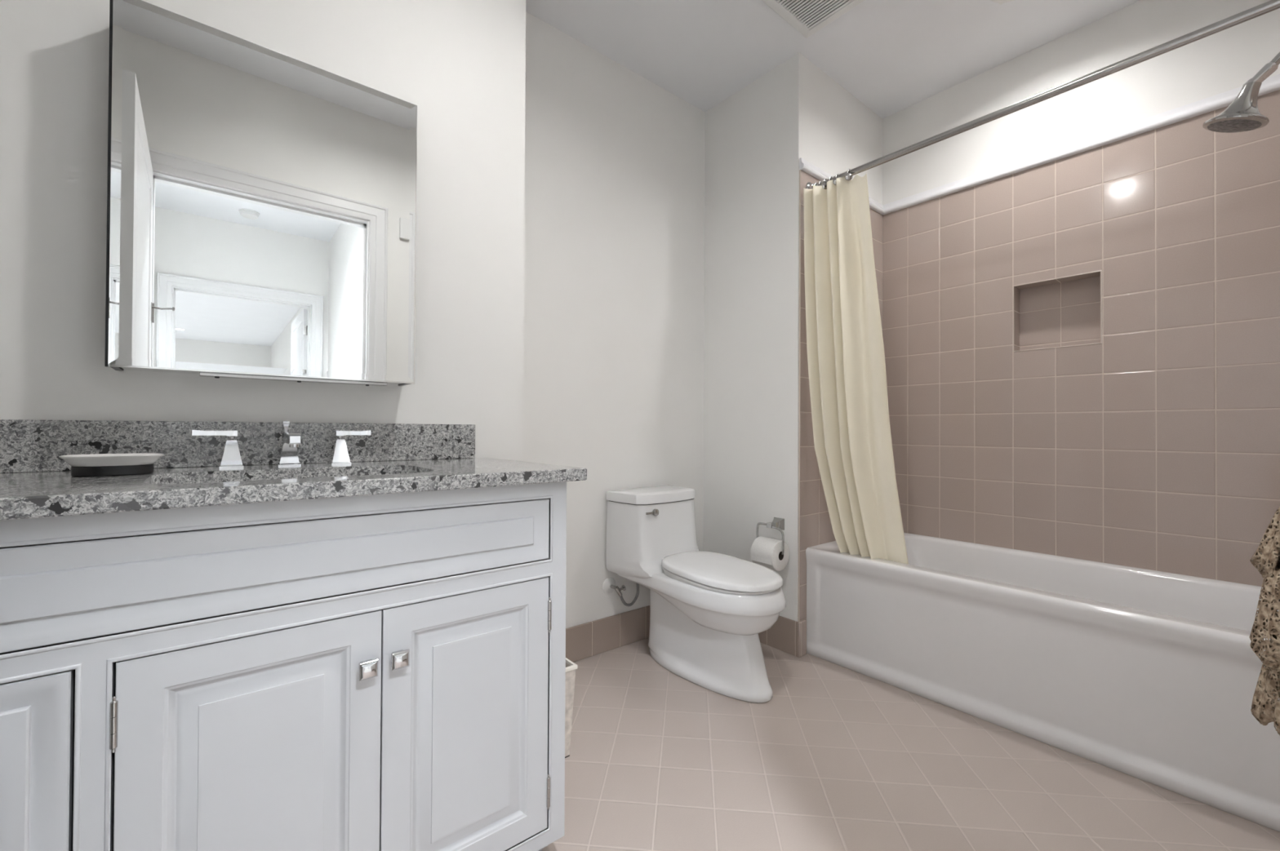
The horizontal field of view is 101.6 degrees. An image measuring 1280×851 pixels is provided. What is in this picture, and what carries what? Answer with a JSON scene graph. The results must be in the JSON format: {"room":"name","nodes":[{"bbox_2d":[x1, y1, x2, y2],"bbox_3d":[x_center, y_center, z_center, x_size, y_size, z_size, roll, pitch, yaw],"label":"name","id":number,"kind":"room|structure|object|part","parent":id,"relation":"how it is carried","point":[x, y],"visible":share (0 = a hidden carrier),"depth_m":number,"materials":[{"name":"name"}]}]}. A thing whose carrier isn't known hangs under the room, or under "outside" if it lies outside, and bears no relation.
{"room":"bathroom","nodes":[
{"label":"bathroom","id":0,"kind":"room"},
{"bbox_2d":[0,0,525,461],"bbox_3d":[-1.083,-0.343,1.383,1.518,2.703,0.350,1,-1,-39],"label":"wall","id":1,"kind":"structure","parent":0,"point":[462,63],"depth_m":1.35,"materials":[{"name":"paint"}]},
{"bbox_2d":[0,419,475,473],"bbox_3d":[-0.992,0.043,1.216,1.243,0.103,0.020,1,-1,-39],"label":"backsplash","id":2,"kind":"structure","parent":1,"relation":"attached to","point":[26,446],"depth_m":1.20,"materials":[{"name":"stone"}]},
{"bbox_2d":[104,0,417,386],"bbox_3d":[-0.863,-0.486,1.262,0.585,0.762,0.118,1,-1,-39],"label":"mirror","id":3,"kind":"object","parent":1,"relation":"attached to","point":[261,201],"visible":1,"depth_m":1.18,"materials":[{"name":"silver glass"}]},
{"bbox_3d":[-0.824,-0.112,1.271,0.380,0.010,0.028,1,-1,-39],"label":"rail","id":4,"kind":"part","parent":3,"relation":"part of","materials":[{"name":"metal"}]},
{"bbox_2d":[522,11,705,628],"bbox_3d":[-0.758,-0.336,1.954,2.745,2.703,0.120,1,-1,-39],"label":"wall","id":5,"kind":"structure","parent":0,"point":[614,215],"depth_m":2.37,"materials":[{"name":"paint"}]},
{"bbox_2d":[565,605,649,662],"bbox_3d":[-0.137,0.946,2.376,1.227,0.152,0.010,1,-1,-39],"label":"baseboard","id":6,"kind":"structure","parent":5,"relation":"attached to","point":[589,639],"depth_m":2.36,"materials":[{"name":"tile"}]},
{"bbox_2d":[602,577,639,606],"bbox_3d":[-0.084,0.739,2.383,0.165,0.168,0.068,1,-1,-39],"label":"supply valve","id":7,"kind":"object","parent":5,"relation":"attached to","point":[609,586],"visible":0.86,"depth_m":2.36,"materials":[{"name":"silver metal"}]},
{"bbox_2d":[702,52,882,622],"bbox_3d":[0.831,-0.321,2.887,0.895,2.703,0.697,1,-1,-39],"label":"wall","id":8,"kind":"structure","parent":0,"point":[756,138],"depth_m":2.53,"materials":[{"name":"paint"}]},
{"bbox_2d":[756,517,784,555],"bbox_3d":[0.610,0.498,2.374,0.083,0.147,0.149,1,-1,-39],"label":"toilet paper holder","id":9,"kind":"object","parent":8,"relation":"attached to","point":[778,523],"visible":0.78,"depth_m":2.37,"materials":[{"name":"silver metal"}]},
{"bbox_3d":[0.562,0.506,2.383,0.010,0.125,0.073,1,-1,-39],"label":"arm","id":10,"kind":"part","parent":9,"relation":"part of","materials":[{"name":"silver metal"}]},
{"bbox_2d":[750,537,789,571],"bbox_3d":[0.586,0.576,2.353,0.133,0.133,0.120,1,-1,-39],"label":"toilet paper roll","id":11,"kind":"object","parent":9,"relation":"hanging from","point":[765,552],"visible":0.95,"depth_m":2.31,"materials":[{"name":"paper"}]},
{"bbox_3d":[0.609,0.451,2.375,0.083,0.052,0.056,1,-1,-39],"label":"wall post","id":12,"kind":"part","parent":9,"relation":"part of","materials":[{"name":"silver metal"}]},
{"bbox_3d":[0.611,0.511,2.323,0.010,0.122,0.071,1,-1,-39],"label":"arm","id":13,"kind":"part","parent":9,"relation":"part of","materials":[{"name":"silver metal"}]},
{"bbox_2d":[758,615,799,657],"bbox_3d":[0.519,0.950,2.535,0.010,0.154,0.577,1,-1,-39],"label":"baseboard","id":14,"kind":"structure","parent":8,"relation":"attached to","point":[783,636],"depth_m":2.37,"materials":[{"name":"tile"}]},
{"bbox_2d":[797,620,806,657],"bbox_3d":[0.723,0.949,2.325,0.058,0.154,0.009,1,-1,-39],"label":"baseboard","id":15,"kind":"structure","parent":8,"relation":"attached to","point":[802,624],"depth_m":2.32,"materials":[{"name":"tile"}]},
{"bbox_2d":[798,169,882,622],"bbox_3d":[1.008,-0.057,2.576,0.771,2.173,0.008,1,-1,-39],"label":"tiled wall","id":16,"kind":"structure","parent":8,"relation":"attached to","point":[815,526],"depth_m":2.36,"materials":[{"name":"pink tile"}]},
{"bbox_2d":[799,157,884,215],"bbox_3d":[1.020,-1.169,2.578,0.771,0.053,0.023,1,-1,-39],"label":"trim","id":17,"kind":"structure","parent":16,"relation":"attached to","point":[805,166],"depth_m":2.42,"materials":[{"name":"white tile"}]},
{"bbox_2d":[805,0,1279,189],"bbox_3d":[1.260,-1.080,1.790,0.062,0.062,1.532,1,-1,-39],"label":"shower curtain rod","id":18,"kind":"object","parent":16,"relation":"attached to","point":[1272,5],"visible":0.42,"depth_m":1.62,"materials":[{"name":"metal"}]},
{"bbox_2d":[821,178,826,189],"bbox_3d":[0.825,-1.067,2.308,0.058,0.058,0.023,1,-1,-39],"label":"curtain ring","id":19,"kind":"object","parent":18,"relation":"hanging from","point":[824,184],"visible":0.7,"depth_m":2.29,"materials":[{"name":"silver metal"}]},
{"bbox_2d":[832,173,838,185],"bbox_3d":[0.861,-1.067,2.264,0.058,0.058,0.023,1,-1,-39],"label":"curtain ring","id":20,"kind":"object","parent":18,"relation":"hanging from","point":[834,180],"visible":0.48,"depth_m":2.25,"materials":[{"name":"silver metal"}]},
{"bbox_2d":[844,168,853,181],"bbox_3d":[0.896,-1.067,2.222,0.058,0.058,0.023,1,-1,-39],"label":"curtain ring","id":21,"kind":"object","parent":18,"relation":"hanging from","point":[848,176],"visible":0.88,"depth_m":2.21,"materials":[{"name":"silver metal"}]},
{"bbox_2d":[525,0,1140,119],"bbox_3d":[0.276,-1.737,1.422,3.640,0.100,2.225,1,-1,-39],"label":"ceiling","id":22,"kind":"structure","parent":0,"point":[892,56],"depth_m":2.26,"materials":[{"name":"paint"}]},
{"bbox_2d":[761,0,865,38],"bbox_3d":[0.696,-1.671,2.020,0.325,0.017,0.325,1,-1,-39],"label":"ceiling vent","id":23,"kind":"object","parent":22,"relation":"in","point":[807,17],"visible":1,"depth_m":2.10,"materials":[{"name":"white plastic"}]},
{"bbox_2d":[989,0,1014,4],"bbox_3d":[1.426,-1.698,1.975,0.220,0.052,0.220,1,-1,-39],"label":"recessed light","id":24,"kind":"object","parent":22,"relation":"in","point":[1000,2],"visible":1,"depth_m":2.06,"materials":[{"name":"white plastic"}]},
{"bbox_2d":[542,637,1279,850],"bbox_3d":[0.298,1.056,1.354,3.640,0.080,2.340,1,-1,-39],"label":"floor","id":25,"kind":"structure","parent":0,"point":[838,758],"depth_m":1.50,"materials":[{"name":"tile"}]},
{"bbox_2d":[0,481,566,850],"bbox_3d":[-0.811,0.565,1.007,1.236,0.884,0.566,1,-1,-39],"label":"vanity cabinet","id":26,"kind":"object","parent":25,"relation":"on","point":[386,672],"visible":0.99,"depth_m":0.86,"materials":[{"name":"paint"}]},
{"bbox_3d":[-0.936,0.467,0.588,0.402,0.268,0.020,1,-1,-39],"label":"drawer","id":27,"kind":"part","parent":26,"relation":"part of","materials":[{"name":"paint"}]},
{"bbox_3d":[-0.931,0.467,0.584,0.423,0.287,0.012,1,-1,-39],"label":"bead moulding","id":28,"kind":"part","parent":26,"relation":"part of","materials":[{"name":"paint"}]},
{"bbox_3d":[-0.614,0.618,0.852,0.346,0.562,0.020,1,-1,-39],"label":"door","id":29,"kind":"part","parent":26,"relation":"part of","materials":[{"name":"paint"}]},
{"bbox_3d":[-0.650,0.228,0.824,1.138,0.134,0.020,1,-1,-39],"label":"drawer","id":30,"kind":"part","parent":26,"relation":"part of","materials":[{"name":"paint"}]},
{"bbox_3d":[-0.646,0.228,0.819,1.157,0.153,0.012,1,-1,-39],"label":"bead moulding","id":31,"kind":"part","parent":26,"relation":"part of","materials":[{"name":"paint"}]},
{"bbox_2d":[0,457,586,520],"bbox_3d":[-0.801,0.108,1.020,1.291,0.028,0.564,1,-1,-39],"label":"countertop","id":32,"kind":"structure","parent":26,"relation":"on","point":[33,495],"depth_m":0.91,"materials":[{"name":"stone"}]},
{"bbox_2d":[58,453,164,477],"bbox_3d":[-0.993,0.074,0.986,0.140,0.038,0.102,1,-1,-42],"label":"soap dish","id":33,"kind":"object","parent":32,"relation":"on","point":[141,464],"visible":1,"depth_m":0.96,"materials":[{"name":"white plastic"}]},
{"bbox_3d":[-0.993,0.065,0.986,0.140,0.019,0.102,1,-1,-42],"label":"dish","id":34,"kind":"part","parent":33,"relation":"part of","materials":[{"name":"ceramic"}]},
{"bbox_2d":[191,421,370,468],"bbox_3d":[-0.812,0.043,1.215,0.352,0.106,0.150,1,-1,-39],"label":"faucet","id":35,"kind":"object","parent":32,"relation":"on","point":[291,441],"visible":1,"depth_m":1.22,"materials":[{"name":"silver metal"}]},
{"bbox_3d":[-0.947,0.021,1.163,0.078,0.023,0.023,1,-1,-39],"label":"lever","id":36,"kind":"part","parent":35,"relation":"part of","materials":[{"name":"silver metal"}]},
{"bbox_3d":[-0.924,0.064,1.182,0.043,0.062,0.043,1,-1,-39],"label":"handle","id":37,"kind":"part","parent":35,"relation":"part of","materials":[{"name":"silver metal"}]},
{"bbox_3d":[-0.858,0.018,1.265,0.014,0.056,0.014,1,-1,-39],"label":"lift rod","id":38,"kind":"part","parent":35,"relation":"part of","materials":[{"name":"silver metal"}]},
{"bbox_3d":[-0.810,0.055,1.212,0.045,0.082,0.144,1,-1,-39],"label":"spout","id":39,"kind":"part","parent":35,"relation":"part of","materials":[{"name":"silver metal"}]},
{"bbox_3d":[-0.758,0.066,1.319,0.043,0.062,0.043,1,-1,-39],"label":"handle","id":40,"kind":"part","parent":35,"relation":"part of","materials":[{"name":"silver metal"}]},
{"bbox_3d":[-0.735,0.024,1.337,0.078,0.023,0.023,1,-1,-39],"label":"lever","id":41,"kind":"part","parent":35,"relation":"part of","materials":[{"name":"silver metal"}]},
{"bbox_3d":[-0.477,0.620,0.957,0.713,0.581,0.012,1,-1,-39],"label":"bead moulding","id":42,"kind":"part","parent":26,"relation":"part of","materials":[{"name":"paint"}]},
{"bbox_3d":[-0.484,0.432,0.928,0.031,0.031,0.028,1,-1,-39],"label":"knob","id":43,"kind":"part","parent":26,"relation":"part of","materials":[{"name":"silver metal"}]},
{"bbox_3d":[-0.443,0.430,0.962,0.031,0.031,0.028,1,-1,-39],"label":"knob","id":44,"kind":"part","parent":26,"relation":"part of","materials":[{"name":"silver metal"}]},
{"bbox_3d":[-0.346,0.622,1.073,0.345,0.562,0.020,1,-1,-39],"label":"door","id":45,"kind":"part","parent":26,"relation":"part of","materials":[{"name":"paint"}]},
{"bbox_2d":[564,657,577,758],"bbox_3d":[-0.328,0.875,1.614,0.193,0.280,0.193,1,-1,-39],"label":"waste bin","id":46,"kind":"object","parent":25,"relation":"on","point":[571,668],"visible":0.14,"depth_m":1.59,"materials":[{"name":"white plastic"}]},
{"bbox_2d":[605,484,786,702],"bbox_3d":[0.251,0.657,2.193,0.400,0.730,0.772,1,-1,-42],"label":"toilet","id":47,"kind":"object","parent":25,"relation":"on","point":[708,611],"visible":1,"depth_m":2.10,"materials":[{"name":"white ceramic"}]},
{"bbox_3d":[0.074,0.316,2.398,0.398,0.046,0.232,1,-1,-42],"label":"tank lid","id":48,"kind":"part","parent":47,"relation":"part of","materials":[{"name":"white ceramic"}]},
{"bbox_3d":[0.053,0.374,2.231,0.070,0.029,0.016,1,-1,-42],"label":"flush lever","id":49,"kind":"part","parent":47,"relation":"part of","materials":[{"name":"silver metal"}]},
{"bbox_3d":[0.104,0.498,2.360,0.400,0.313,0.324,1,-1,-42],"label":"tank","id":50,"kind":"part","parent":47,"relation":"part of","materials":[{"name":"white ceramic"}]},
{"bbox_3d":[0.252,0.706,2.191,0.372,0.183,0.768,1,-1,-42],"label":"bowl","id":51,"kind":"part","parent":47,"relation":"part of","materials":[{"name":"white ceramic"}]},
{"bbox_3d":[0.325,0.601,2.111,0.346,0.032,0.496,1,-1,-42],"label":"seat","id":52,"kind":"part","parent":47,"relation":"part of","materials":[{"name":"white plastic"}]},
{"bbox_3d":[0.329,0.580,2.107,0.352,0.044,0.512,1,-1,-42],"label":"seat lid","id":53,"kind":"part","parent":47,"relation":"part of","materials":[{"name":"white plastic"}]},
{"bbox_2d":[805,533,1279,832],"bbox_3d":[1.510,0.790,1.989,0.724,0.474,1.530,1,-1,-39],"label":"bathtub","id":54,"kind":"object","parent":25,"relation":"on","point":[1152,677],"visible":0.93,"depth_m":1.73,"materials":[{"name":"ceramic"}]},
{"bbox_2d":[809,533,1279,639],"bbox_3d":[1.517,0.743,1.994,0.708,0.379,1.530,1,-1,-39],"label":"basin","id":55,"kind":"object","parent":54,"relation":"in","point":[948,589],"depth_m":1.98,"materials":[{"name":"ceramic"}]},
{"bbox_2d":[881,0,1279,204],"bbox_3d":[1.846,-0.320,2.269,0.112,2.703,1.548,1,-1,-39],"label":"wall","id":56,"kind":"structure","parent":0,"point":[1220,62],"depth_m":2.19,"materials":[{"name":"paint"}]},
{"bbox_2d":[882,89,1279,586],"bbox_3d":[1.833,-0.055,2.257,0.098,2.173,1.532,1,-1,-39],"label":"tiled wall","id":57,"kind":"structure","parent":56,"relation":"attached to","point":[1154,445],"depth_m":2.13,"materials":[{"name":"pink tile"}]},
{"bbox_2d":[1013,270,1102,351],"bbox_3d":[1.786,-0.483,2.246,0.006,0.300,0.306,1,-1,-39],"label":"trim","id":58,"kind":"structure","parent":57,"relation":"attached to","point":[1100,271],"depth_m":2.20,"materials":[{"name":"tile"}]},
{"bbox_2d":[883,74,1279,214],"bbox_3d":[1.797,-1.168,2.232,0.023,0.053,1.532,1,-1,-39],"label":"trim","id":59,"kind":"structure","parent":57,"relation":"attached to","point":[1271,84],"depth_m":2.15,"materials":[{"name":"white tile"}]},
{"bbox_3d":[1.012,-0.339,0.506,3.640,2.703,0.115,1,-1,-39],"label":"wall","id":60,"kind":"structure","parent":0,"visible":0},
{"bbox_3d":[1.993,-0.062,1.392,0.755,2.173,0.008,1,-1,-39],"label":"tiled wall","id":61,"kind":"structure","parent":60,"relation":"attached to","visible":0},
{"bbox_2d":[1202,52,1279,133],"bbox_3d":[1.904,-1.031,1.541,0.144,0.247,0.331,1,-1,-39],"label":"shower","id":62,"kind":"object","parent":61,"relation":"attached to","point":[1243,114],"visible":1,"depth_m":1.58,"materials":[{"name":"silver metal"}]},
{"bbox_3d":[1.942,-1.097,1.492,0.025,0.081,0.206,1,-1,-42],"label":"arm","id":63,"kind":"part","parent":62,"relation":"part of","materials":[{"name":"silver metal"}]},
{"bbox_3d":[1.249,0.062,0.842,0.160,0.179,0.105,1,-1,-39],"label":"towel ring","id":64,"kind":"object","parent":60,"relation":"attached to","visible":0},
{"bbox_2d":[1249,507,1279,735],"bbox_3d":[1.207,0.302,0.891,0.312,0.481,0.219,1,-1,-39],"label":"hand towel","id":65,"kind":"object","parent":64,"relation":"hanging from","point":[1265,706],"visible":1,"depth_m":0.93,"materials":[{"name":"fabric"}]},
{"bbox_3d":[0.795,-1.067,2.344,0.058,0.058,0.023,1,-1,-39],"label":"curtain ring","id":66,"kind":"object","parent":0,"visible":0},
{"bbox_2d":[803,173,908,564],"bbox_3d":[0.929,-0.148,2.237,0.438,1.828,0.148,0,-1,23],"label":"shower curtain","id":67,"kind":"object","parent":66,"relation":"hanging from","point":[852,436],"visible":0.87,"depth_m":2.22,"materials":[{"name":"beige fabric"}]}
]}

